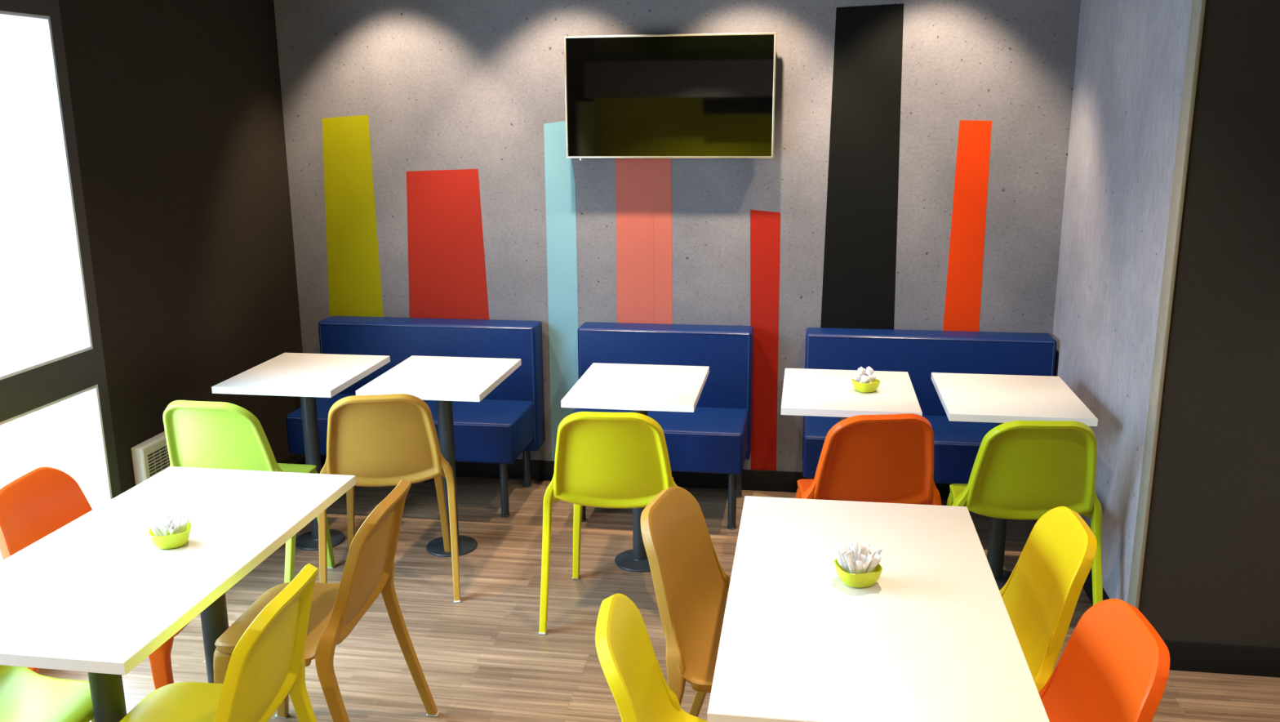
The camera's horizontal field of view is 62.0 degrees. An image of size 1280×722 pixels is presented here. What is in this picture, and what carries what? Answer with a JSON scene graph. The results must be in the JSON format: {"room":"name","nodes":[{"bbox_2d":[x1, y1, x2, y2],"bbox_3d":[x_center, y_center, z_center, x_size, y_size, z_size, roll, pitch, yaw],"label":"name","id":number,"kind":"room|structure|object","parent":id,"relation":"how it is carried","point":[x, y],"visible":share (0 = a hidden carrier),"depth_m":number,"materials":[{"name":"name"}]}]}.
{"room":"eatery","nodes":[
{"label":"eatery","id":0,"kind":"room"},
{"bbox_2d":[58,0,303,493],"bbox_3d":[-2.287,0.148,1.521,0.050,2.600,7.700,2,14,9],"label":"wall","id":1,"kind":"structure","parent":0,"point":[177,104],"depth_m":4.23,"materials":[{"name":"brown paint"}]},
{"bbox_2d":[0,0,104,401],"bbox_3d":[-2.056,-0.413,2.875,0.054,1.242,1.592,2,14,9],"label":"window","id":2,"kind":"structure","parent":1,"relation":"in","point":[24,378],"depth_m":3.56,"materials":[{"name":"grey metal"}]},
{"bbox_2d":[0,363,121,505],"bbox_3d":[-2.049,0.633,3.125,0.054,0.908,1.592,2,14,9],"label":"window","id":3,"kind":"structure","parent":1,"relation":"in","point":[93,381],"depth_m":3.76,"materials":[{"name":"grey metal"}]},
{"bbox_2d":[130,431,170,485],"bbox_3d":[-1.818,0.450,4.277,0.049,0.405,0.600,2,14,9],"label":"heater","id":4,"kind":"object","parent":1,"relation":"attached to","point":[150,456],"visible":0.23,"depth_m":4.00,"materials":[{"name":"white plastic"}]},
{"bbox_2d":[147,444,169,475],"bbox_3d":[-1.796,0.348,4.248,0.002,0.119,0.545,2,14,9],"label":"grille","id":5,"kind":"object","parent":4,"relation":"attached to","point":[158,460],"depth_m":4.04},
{"bbox_2d":[291,454,305,464],"bbox_3d":[-1.779,0.671,4.698,0.012,0.100,1.480,2,14,9],"label":"baseboard","id":6,"kind":"structure","parent":1,"relation":"attached to","point":[301,460],"depth_m":5.28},
{"bbox_2d":[38,475,1279,721],"bbox_3d":[0.679,1.540,1.374,6.538,0.080,7.700,2,14,9],"label":"floor","id":7,"kind":"structure","parent":0,"point":[483,656],"depth_m":3.78,"materials":[{"name":"brown wood"}]},
{"bbox_2d":[0,664,94,721],"bbox_3d":[-1.513,0.850,2.418,0.501,0.806,0.507,2,14,9],"label":"chair","id":8,"kind":"object","parent":7,"relation":"on","point":[26,695],"visible":0.81,"depth_m":2.51,"materials":[{"name":"green plastic"}]},
{"bbox_2d":[0,466,229,689],"bbox_3d":[-1.468,0.712,2.996,0.501,0.806,0.507,0,13,2],"label":"chair","id":9,"kind":"object","parent":7,"relation":"on","point":[41,501],"visible":0.15,"depth_m":2.91,"materials":[{"name":"orange plastic"}]},
{"bbox_2d":[0,466,355,721],"bbox_3d":[-1.199,0.811,2.706,0.587,0.745,1.084,2,14,9],"label":"dining table","id":10,"kind":"object","parent":7,"relation":"on","point":[95,595],"visible":0.94,"depth_m":2.50,"materials":[{"name":"white laminate"}]},
{"bbox_2d":[148,520,191,549],"bbox_3d":[-1.149,0.429,2.606,0.096,0.042,0.096,-6,14,-22],"label":"bowl","id":11,"kind":"object","parent":10,"relation":"on","point":[175,540],"visible":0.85,"depth_m":2.57,"materials":[{"name":"plastic"}]},
{"bbox_2d":[149,524,160,536],"bbox_3d":[-1.171,0.420,2.584,0.031,0.060,0.014,-13,18,-42],"label":"sachet","id":12,"kind":"object","parent":11,"relation":"in","point":[155,531],"visible":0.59,"depth_m":2.57,"materials":[{"name":"white paper"}]},
{"bbox_2d":[154,524,162,536],"bbox_3d":[-1.169,0.421,2.591,0.023,0.054,0.014,-11,17,-37],"label":"sachet","id":13,"kind":"object","parent":11,"relation":"in","point":[155,525],"visible":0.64,"depth_m":2.58,"materials":[{"name":"white paper"}]},
{"bbox_2d":[155,521,164,527],"bbox_3d":[-1.162,0.418,2.593,0.027,0.062,0.013,-5,14,-18],"label":"sachet","id":14,"kind":"object","parent":11,"relation":"in","point":[159,522],"visible":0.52,"depth_m":2.58,"materials":[{"name":"white paper"}]},
{"bbox_2d":[156,524,164,535],"bbox_3d":[-1.157,0.420,2.583,0.016,0.058,0.021,3,14,16],"label":"sachet","id":15,"kind":"object","parent":11,"relation":"in","point":[160,526],"visible":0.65,"depth_m":2.58,"materials":[{"name":"white paper"}]},
{"bbox_2d":[162,515,169,524],"bbox_3d":[-1.159,0.411,2.611,0.014,0.063,0.011,-12,18,-40],"label":"sachet","id":16,"kind":"object","parent":11,"relation":"in","point":[165,517],"visible":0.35,"depth_m":2.60,"materials":[{"name":"grey paper"}]},
{"bbox_2d":[163,524,169,535],"bbox_3d":[-1.142,0.421,2.575,0.013,0.061,0.031,-5,14,-17],"label":"sachet","id":17,"kind":"object","parent":11,"relation":"in","point":[166,526],"visible":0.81,"depth_m":2.56,"materials":[{"name":"grey paper"}]},
{"bbox_2d":[168,527,173,534],"bbox_3d":[-1.135,0.425,2.578,0.013,0.055,0.035,-8,15,-28],"label":"sachet","id":18,"kind":"object","parent":11,"relation":"in","point":[171,531],"visible":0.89,"depth_m":2.56,"materials":[{"name":"white paper"}]},
{"bbox_2d":[168,516,174,525],"bbox_3d":[-1.154,0.413,2.621,0.012,0.058,0.026,-1,13,-1],"label":"sachet","id":19,"kind":"object","parent":11,"relation":"in","point":[170,517],"visible":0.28,"depth_m":2.62,"materials":[{"name":"white paper"}]},
{"bbox_2d":[173,521,176,533],"bbox_3d":[-1.132,0.419,2.583,0.039,0.065,0.007,11,18,40],"label":"sachet","id":20,"kind":"object","parent":11,"relation":"in","point":[175,524],"visible":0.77,"depth_m":2.57,"materials":[{"name":"grey paper"}]},
{"bbox_2d":[175,521,179,533],"bbox_3d":[-1.132,0.419,2.601,0.029,0.056,0.008,4,14,17],"label":"sachet","id":21,"kind":"object","parent":11,"relation":"in","point":[177,531],"visible":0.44,"depth_m":2.59,"materials":[{"name":"white paper"}]},
{"bbox_2d":[176,515,184,525],"bbox_3d":[-1.130,0.411,2.606,0.035,0.069,0.008,-5,14,-19],"label":"sachet","id":22,"kind":"object","parent":11,"relation":"in","point":[180,517],"visible":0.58,"depth_m":2.60,"materials":[{"name":"white paper"}]},
{"bbox_2d":[179,517,189,533],"bbox_3d":[-1.122,0.415,2.606,0.041,0.065,0.008,-3,14,-10],"label":"sachet","id":23,"kind":"object","parent":11,"relation":"in","point":[184,521],"visible":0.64,"depth_m":2.60,"materials":[{"name":"white paper"}]},
{"bbox_2d":[120,563,318,721],"bbox_3d":[-0.964,0.857,2.371,0.501,0.806,0.507,1,14,6],"label":"chair","id":24,"kind":"object","parent":7,"relation":"on","point":[267,663],"visible":1,"depth_m":2.36,"materials":[{"name":"yellow plastic"}]},
{"bbox_2d":[162,400,336,582],"bbox_3d":[-1.466,0.478,3.974,0.507,0.806,0.501,2,14,10],"label":"chair","id":25,"kind":"object","parent":7,"relation":"on","point":[224,435],"visible":0.48,"depth_m":3.75,"materials":[{"name":"green plastic"}]},
{"bbox_2d":[211,352,390,550],"bbox_3d":[-1.362,0.400,4.430,0.486,0.745,0.589,2,14,9],"label":"cafe table","id":26,"kind":"object","parent":7,"relation":"on","point":[308,376],"visible":0.8,"depth_m":4.35,"materials":[{"name":"white laminate"}]},
{"bbox_2d":[213,478,439,721],"bbox_3d":[-0.873,0.728,2.909,0.501,0.806,0.507,1,14,6],"label":"chair","id":27,"kind":"object","parent":7,"relation":"on","point":[336,608],"visible":0.81,"depth_m":2.81,"materials":[{"name":"beige plastic"}]},
{"bbox_2d":[318,393,461,602],"bbox_3d":[-0.952,0.458,4.041,0.507,0.806,0.501,-2,14,-8],"label":"chair","id":28,"kind":"object","parent":7,"relation":"on","point":[381,440],"visible":0.89,"depth_m":3.85,"materials":[{"name":"beige plastic"}]},
{"bbox_2d":[285,315,545,517],"bbox_3d":[-1.025,0.245,4.945,1.060,0.802,0.548,2,14,9],"label":"bench","id":29,"kind":"object","parent":7,"relation":"on","point":[508,422],"visible":0.62,"depth_m":4.95,"materials":[{"name":"blue leather"}]},
{"bbox_2d":[355,355,521,556],"bbox_3d":[-0.788,0.413,4.357,0.486,0.745,0.589,2,14,9],"label":"cafe table","id":30,"kind":"object","parent":7,"relation":"on","point":[444,380],"visible":0.75,"depth_m":4.29,"materials":[{"name":"white laminate"}]},
{"bbox_2d":[538,411,677,635],"bbox_3d":[-0.081,0.507,3.810,0.507,0.806,0.501,1,13,5],"label":"chair","id":31,"kind":"object","parent":7,"relation":"on","point":[603,460],"visible":0.82,"depth_m":3.61,"materials":[{"name":"yellow plastic"}]},
{"bbox_2d":[560,362,709,572],"bbox_3d":[0.001,0.445,4.202,0.486,0.745,0.589,2,14,9],"label":"cafe table","id":32,"kind":"object","parent":7,"relation":"on","point":[641,388],"visible":0.76,"depth_m":4.09,"materials":[{"name":"white laminate"}]},
{"bbox_2d":[595,593,706,721],"bbox_3d":[0.168,0.895,2.181,0.501,0.806,0.507,0,13,3],"label":"chair","id":33,"kind":"object","parent":7,"relation":"on","point":[639,688],"visible":1,"depth_m":2.16,"materials":[{"name":"yellow plastic"}]},
{"bbox_2d":[571,321,753,529],"bbox_3d":[0.089,0.279,4.772,0.795,0.802,0.548,2,14,9],"label":"bench","id":34,"kind":"object","parent":7,"relation":"on","point":[715,437],"visible":0.61,"depth_m":4.79,"materials":[{"name":"blue leather"}]},
{"bbox_2d":[640,485,730,716],"bbox_3d":[0.268,0.759,2.748,0.501,0.806,0.507,4,14,19],"label":"chair","id":35,"kind":"object","parent":7,"relation":"on","point":[691,584],"visible":0.65,"depth_m":2.72,"materials":[{"name":"beige plastic"}]},
{"bbox_2d":[780,368,922,422],"bbox_3d":[0.786,0.466,4.090,0.486,0.745,0.589,2,14,9],"label":"cafe table","id":36,"kind":"object","parent":7,"relation":"on","point":[806,392],"visible":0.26,"depth_m":3.91,"materials":[{"name":"white laminate"}]},
{"bbox_2d":[851,378,879,392],"bbox_3d":[0.841,0.091,3.962,0.092,0.042,0.092,-7,15,-25],"label":"bowl","id":37,"kind":"object","parent":36,"relation":"on","point":[860,387],"visible":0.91,"depth_m":3.93,"materials":[{"name":"plastic"}]},
{"bbox_2d":[853,373,861,382],"bbox_3d":[0.808,0.065,3.958,0.031,0.034,0.035,5,14,20],"label":"sachet","id":38,"kind":"object","parent":37,"relation":"in","point":[856,377],"visible":1,"depth_m":3.95,"materials":[{"name":"white paper"}]},
{"bbox_2d":[857,366,865,375],"bbox_3d":[0.825,0.038,3.965,0.030,0.037,0.034,-5,14,-19],"label":"sachet","id":39,"kind":"object","parent":37,"relation":"in","point":[861,371],"visible":1,"depth_m":3.96,"materials":[{"name":"white paper"}]},
{"bbox_2d":[860,374,870,382],"bbox_3d":[0.832,0.069,3.929,0.030,0.037,0.035,-10,16,-34],"label":"sachet","id":40,"kind":"object","parent":37,"relation":"in","point":[864,379],"visible":1,"depth_m":3.92,"materials":[{"name":"white paper"}]},
{"bbox_2d":[865,366,873,375],"bbox_3d":[0.854,0.037,3.957,0.030,0.036,0.034,-1,13,-2],"label":"sachet","id":41,"kind":"object","parent":37,"relation":"in","point":[868,370],"visible":1,"depth_m":3.95,"materials":[{"name":"white paper"}]},
{"bbox_2d":[868,373,875,382],"bbox_3d":[0.861,0.063,3.950,0.032,0.032,0.031,4,14,16],"label":"sachet","id":42,"kind":"object","parent":37,"relation":"in","point":[873,377],"visible":0.96,"depth_m":3.94,"materials":[{"name":"white paper"}]},
{"bbox_2d":[795,413,941,505],"bbox_3d":[0.780,0.513,3.762,0.507,0.806,0.501,-2,13,-5],"label":"chair","id":43,"kind":"object","parent":7,"relation":"on","point":[887,458],"visible":0.79,"depth_m":3.55,"materials":[{"name":"orange plastic"}]},
{"bbox_2d":[706,495,1049,721],"bbox_3d":[0.495,0.864,2.432,0.587,0.745,1.084,2,14,9],"label":"dining table","id":44,"kind":"object","parent":7,"relation":"on","point":[935,638],"visible":0.89,"depth_m":2.17,"materials":[{"name":"white laminate"}]},
{"bbox_2d":[834,558,882,587],"bbox_3d":[0.485,0.473,2.373,0.096,0.042,0.096,-3,14,-11],"label":"bowl","id":45,"kind":"object","parent":44,"relation":"on","point":[864,580],"visible":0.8,"depth_m":2.33,"materials":[{"name":"plastic"}]},
{"bbox_2d":[833,550,846,572],"bbox_3d":[0.452,0.455,2.370,0.044,0.072,0.011,1,14,8],"label":"sachet","id":46,"kind":"object","parent":45,"relation":"in","point":[837,553],"visible":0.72,"depth_m":2.37,"materials":[{"name":"white paper"}]},
{"bbox_2d":[838,543,844,552],"bbox_3d":[0.466,0.448,2.393,0.008,0.077,0.048,-13,18,-42],"label":"sachet","id":47,"kind":"object","parent":45,"relation":"in","point":[841,545],"visible":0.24,"depth_m":2.39,"materials":[{"name":"white paper"}]},
{"bbox_2d":[840,551,848,573],"bbox_3d":[0.460,0.455,2.357,0.041,0.077,0.008,-7,15,-25],"label":"sachet","id":48,"kind":"object","parent":45,"relation":"in","point":[842,555],"visible":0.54,"depth_m":2.35,"materials":[{"name":"grey paper"}]},
{"bbox_2d":[846,542,852,550],"bbox_3d":[0.478,0.448,2.395,0.010,0.074,0.041,-4,14,-15],"label":"sachet","id":49,"kind":"object","parent":45,"relation":"in","point":[851,543],"visible":0.14,"depth_m":2.40,"materials":[{"name":"grey paper"}]},
{"bbox_2d":[844,551,854,573],"bbox_3d":[0.465,0.455,2.356,0.039,0.078,0.011,-10,16,-34],"label":"sachet","id":50,"kind":"object","parent":45,"relation":"in","point":[847,555],"visible":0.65,"depth_m":2.34,"materials":[{"name":"white paper"}]},
{"bbox_2d":[846,556,854,573],"bbox_3d":[0.467,0.463,2.346,0.008,0.069,0.042,11,18,40],"label":"sachet","id":51,"kind":"object","parent":45,"relation":"in","point":[849,559],"visible":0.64,"depth_m":2.33,"materials":[{"name":"white paper"}]},
{"bbox_2d":[847,550,855,571],"bbox_3d":[0.472,0.453,2.362,0.025,0.076,0.011,-5,14,-17],"label":"sachet","id":52,"kind":"object","parent":45,"relation":"in","point":[848,551],"visible":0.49,"depth_m":2.35,"materials":[{"name":"grey paper"}]},
{"bbox_2d":[848,560,854,573],"bbox_3d":[0.467,0.466,2.342,0.011,0.065,0.043,9,16,35],"label":"sachet","id":53,"kind":"object","parent":45,"relation":"in","point":[850,564],"visible":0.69,"depth_m":2.33,"materials":[{"name":"white paper"}]},
{"bbox_2d":[849,545,857,564],"bbox_3d":[0.479,0.449,2.374,0.010,0.078,0.026,-10,17,-36],"label":"sachet","id":54,"kind":"object","parent":45,"relation":"in","point":[852,548],"visible":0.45,"depth_m":2.37,"materials":[{"name":"white paper"}]},
{"bbox_2d":[850,541,858,551],"bbox_3d":[0.486,0.446,2.402,0.016,0.071,0.041,0,13,1],"label":"sachet","id":55,"kind":"object","parent":45,"relation":"in","point":[854,543],"visible":0.22,"depth_m":2.41,"materials":[{"name":"white paper"}]},
{"bbox_2d":[851,545,857,555],"bbox_3d":[0.483,0.450,2.384,0.014,0.073,0.029,-4,14,-14],"label":"sachet","id":56,"kind":"object","parent":45,"relation":"in","point":[855,546],"visible":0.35,"depth_m":2.38,"materials":[{"name":"white paper"}]},
{"bbox_2d":[854,560,863,573],"bbox_3d":[0.481,0.464,2.341,0.016,0.064,0.032,1,14,7],"label":"sachet","id":57,"kind":"object","parent":45,"relation":"in","point":[859,566],"visible":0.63,"depth_m":2.33,"materials":[{"name":"white paper"}]},
{"bbox_2d":[857,547,861,560],"bbox_3d":[0.486,0.452,2.366,0.007,0.075,0.013,-2,14,-5],"label":"sachet","id":58,"kind":"object","parent":45,"relation":"in","point":[860,549],"visible":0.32,"depth_m":2.36,"materials":[{"name":"grey paper"}]},
{"bbox_2d":[860,546,866,555],"bbox_3d":[0.493,0.450,2.379,0.026,0.074,0.009,-10,16,-34],"label":"sachet","id":59,"kind":"object","parent":45,"relation":"in","point":[863,548],"visible":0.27,"depth_m":2.37,"materials":[{"name":"white paper"}]},
{"bbox_2d":[861,554,866,563],"bbox_3d":[0.493,0.458,2.361,0.023,0.066,0.009,11,18,40],"label":"sachet","id":60,"kind":"object","parent":45,"relation":"in","point":[864,557],"visible":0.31,"depth_m":2.35,"materials":[{"name":"white paper"}]},
{"bbox_2d":[862,563,866,573],"bbox_3d":[0.488,0.467,2.340,0.013,0.062,0.037,-1,13,-3],"label":"sachet","id":61,"kind":"object","parent":45,"relation":"in","point":[864,564],"visible":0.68,"depth_m":2.33,"materials":[{"name":"white paper"}]},
{"bbox_2d":[862,542,869,555],"bbox_3d":[0.501,0.449,2.395,0.016,0.068,0.036,8,16,30],"label":"sachet","id":62,"kind":"object","parent":45,"relation":"in","point":[864,544],"visible":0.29,"depth_m":2.40,"materials":[{"name":"white paper"}]},
{"bbox_2d":[865,545,870,555],"bbox_3d":[0.504,0.451,2.385,0.034,0.071,0.016,-13,18,-43],"label":"sachet","id":63,"kind":"object","parent":45,"relation":"in","point":[868,548],"visible":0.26,"depth_m":2.38,"materials":[{"name":"white paper"}]},
{"bbox_2d":[864,555,871,571],"bbox_3d":[0.497,0.460,2.346,0.013,0.072,0.039,-10,16,-34],"label":"sachet","id":64,"kind":"object","parent":45,"relation":"in","point":[869,559],"visible":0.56,"depth_m":2.33,"materials":[{"name":"white paper"}]},
{"bbox_2d":[864,553,872,563],"bbox_3d":[0.499,0.458,2.353,0.032,0.072,0.007,11,18,41],"label":"sachet","id":65,"kind":"object","parent":45,"relation":"in","point":[868,554],"visible":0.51,"depth_m":2.34,"materials":[{"name":"grey paper"}]},
{"bbox_2d":[865,552,881,573],"bbox_3d":[0.508,0.458,2.345,0.049,0.079,0.009,10,17,37],"label":"sachet","id":66,"kind":"object","parent":45,"relation":"in","point":[877,557],"visible":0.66,"depth_m":2.33,"materials":[{"name":"white paper"}]},
{"bbox_2d":[872,546,882,557],"bbox_3d":[0.516,0.452,2.369,0.042,0.076,0.011,-1,13,-5],"label":"sachet","id":67,"kind":"object","parent":45,"relation":"in","point":[878,550],"visible":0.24,"depth_m":2.36,"materials":[{"name":"grey paper"}]},
{"bbox_2d":[802,327,1057,522],"bbox_3d":[1.240,0.313,4.593,1.061,0.802,0.548,2,14,9],"label":"bench","id":68,"kind":"object","parent":7,"relation":"on","point":[918,353],"visible":0.35,"depth_m":4.62,"materials":[{"name":"blue leather"}]},
{"bbox_2d":[931,372,1097,590],"bbox_3d":[1.357,0.483,4.003,0.486,0.745,0.589,2,14,9],"label":"cafe table","id":69,"kind":"object","parent":7,"relation":"on","point":[999,399],"visible":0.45,"depth_m":3.90,"materials":[{"name":"white laminate"}]},
{"bbox_2d":[946,420,1102,604],"bbox_3d":[1.300,0.528,3.680,0.507,0.806,0.501,0,13,3],"label":"chair","id":70,"kind":"object","parent":7,"relation":"on","point":[1022,469],"visible":0.84,"depth_m":3.48,"materials":[{"name":"green plastic"}]},
{"bbox_2d":[999,506,1097,692],"bbox_3d":[0.831,0.771,2.680,0.501,0.806,0.507,1,14,7],"label":"chair","id":71,"kind":"object","parent":7,"relation":"on","point":[1040,596],"visible":0.36,"depth_m":2.58,"materials":[{"name":"yellow plastic"}]},
{"bbox_2d":[1038,598,1169,721],"bbox_3d":[0.747,0.892,2.173,0.501,0.806,0.507,1,14,6],"label":"chair","id":72,"kind":"object","parent":7,"relation":"on","point":[1114,665],"visible":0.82,"depth_m":2.12,"materials":[{"name":"orange plastic"}]},
{"bbox_2d":[273,0,1080,471],"bbox_3d":[0.079,-0.677,4.905,3.538,2.600,0.122,2,14,9],"label":"wall","id":73,"kind":"structure","parent":0,"point":[915,177],"depth_m":4.81,"materials":[{"name":"concrete"}]},
{"bbox_2d":[320,455,950,499],"bbox_3d":[0.077,0.553,5.133,3.514,0.100,0.012,2,14,9],"label":"baseboard","id":74,"kind":"structure","parent":73,"relation":"attached to","point":[753,480],"depth_m":5.10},
{"bbox_2d":[564,31,776,159],"bbox_3d":[0.131,-1.152,4.668,0.919,0.533,0.100,2,14,9],"label":"television","id":75,"kind":"object","parent":73,"relation":"attached to","point":[680,95],"visible":1,"depth_m":4.62,"materials":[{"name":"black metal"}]},
{"bbox_2d":[1052,0,1192,602],"bbox_3d":[1.786,-0.455,3.921,0.150,2.600,1.582,2,14,9],"label":"wall","id":76,"kind":"structure","parent":0,"point":[1131,55],"depth_m":3.72,"materials":[{"name":"concrete"}]},
{"bbox_2d":[1083,568,1109,604],"bbox_3d":[1.709,0.768,4.186,0.012,0.100,1.420,2,14,9],"label":"baseboard","id":77,"kind":"structure","parent":76,"relation":"attached to","point":[1087,586],"depth_m":3.92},
{"bbox_2d":[1127,0,1205,608],"bbox_3d":[1.593,-0.281,3.199,0.012,2.600,0.080,2,14,9],"label":"trim","id":78,"kind":"structure","parent":76,"relation":"attached to","point":[1197,11],"depth_m":3.20,"materials":[{"name":"beige metal"}]},
{"bbox_2d":[1138,0,1279,648],"bbox_3d":[2.883,-0.248,3.023,2.596,2.600,0.120,2,14,9],"label":"wall","id":79,"kind":"structure","parent":0,"point":[1211,574],"depth_m":3.21,"materials":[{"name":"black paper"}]},
{"bbox_2d":[1163,640,1279,677],"bbox_3d":[2.884,0.985,3.250,2.590,0.097,0.013,2,14,9],"label":"baseboard","id":80,"kind":"structure","parent":79,"relation":"attached to","point":[1184,655],"depth_m":3.40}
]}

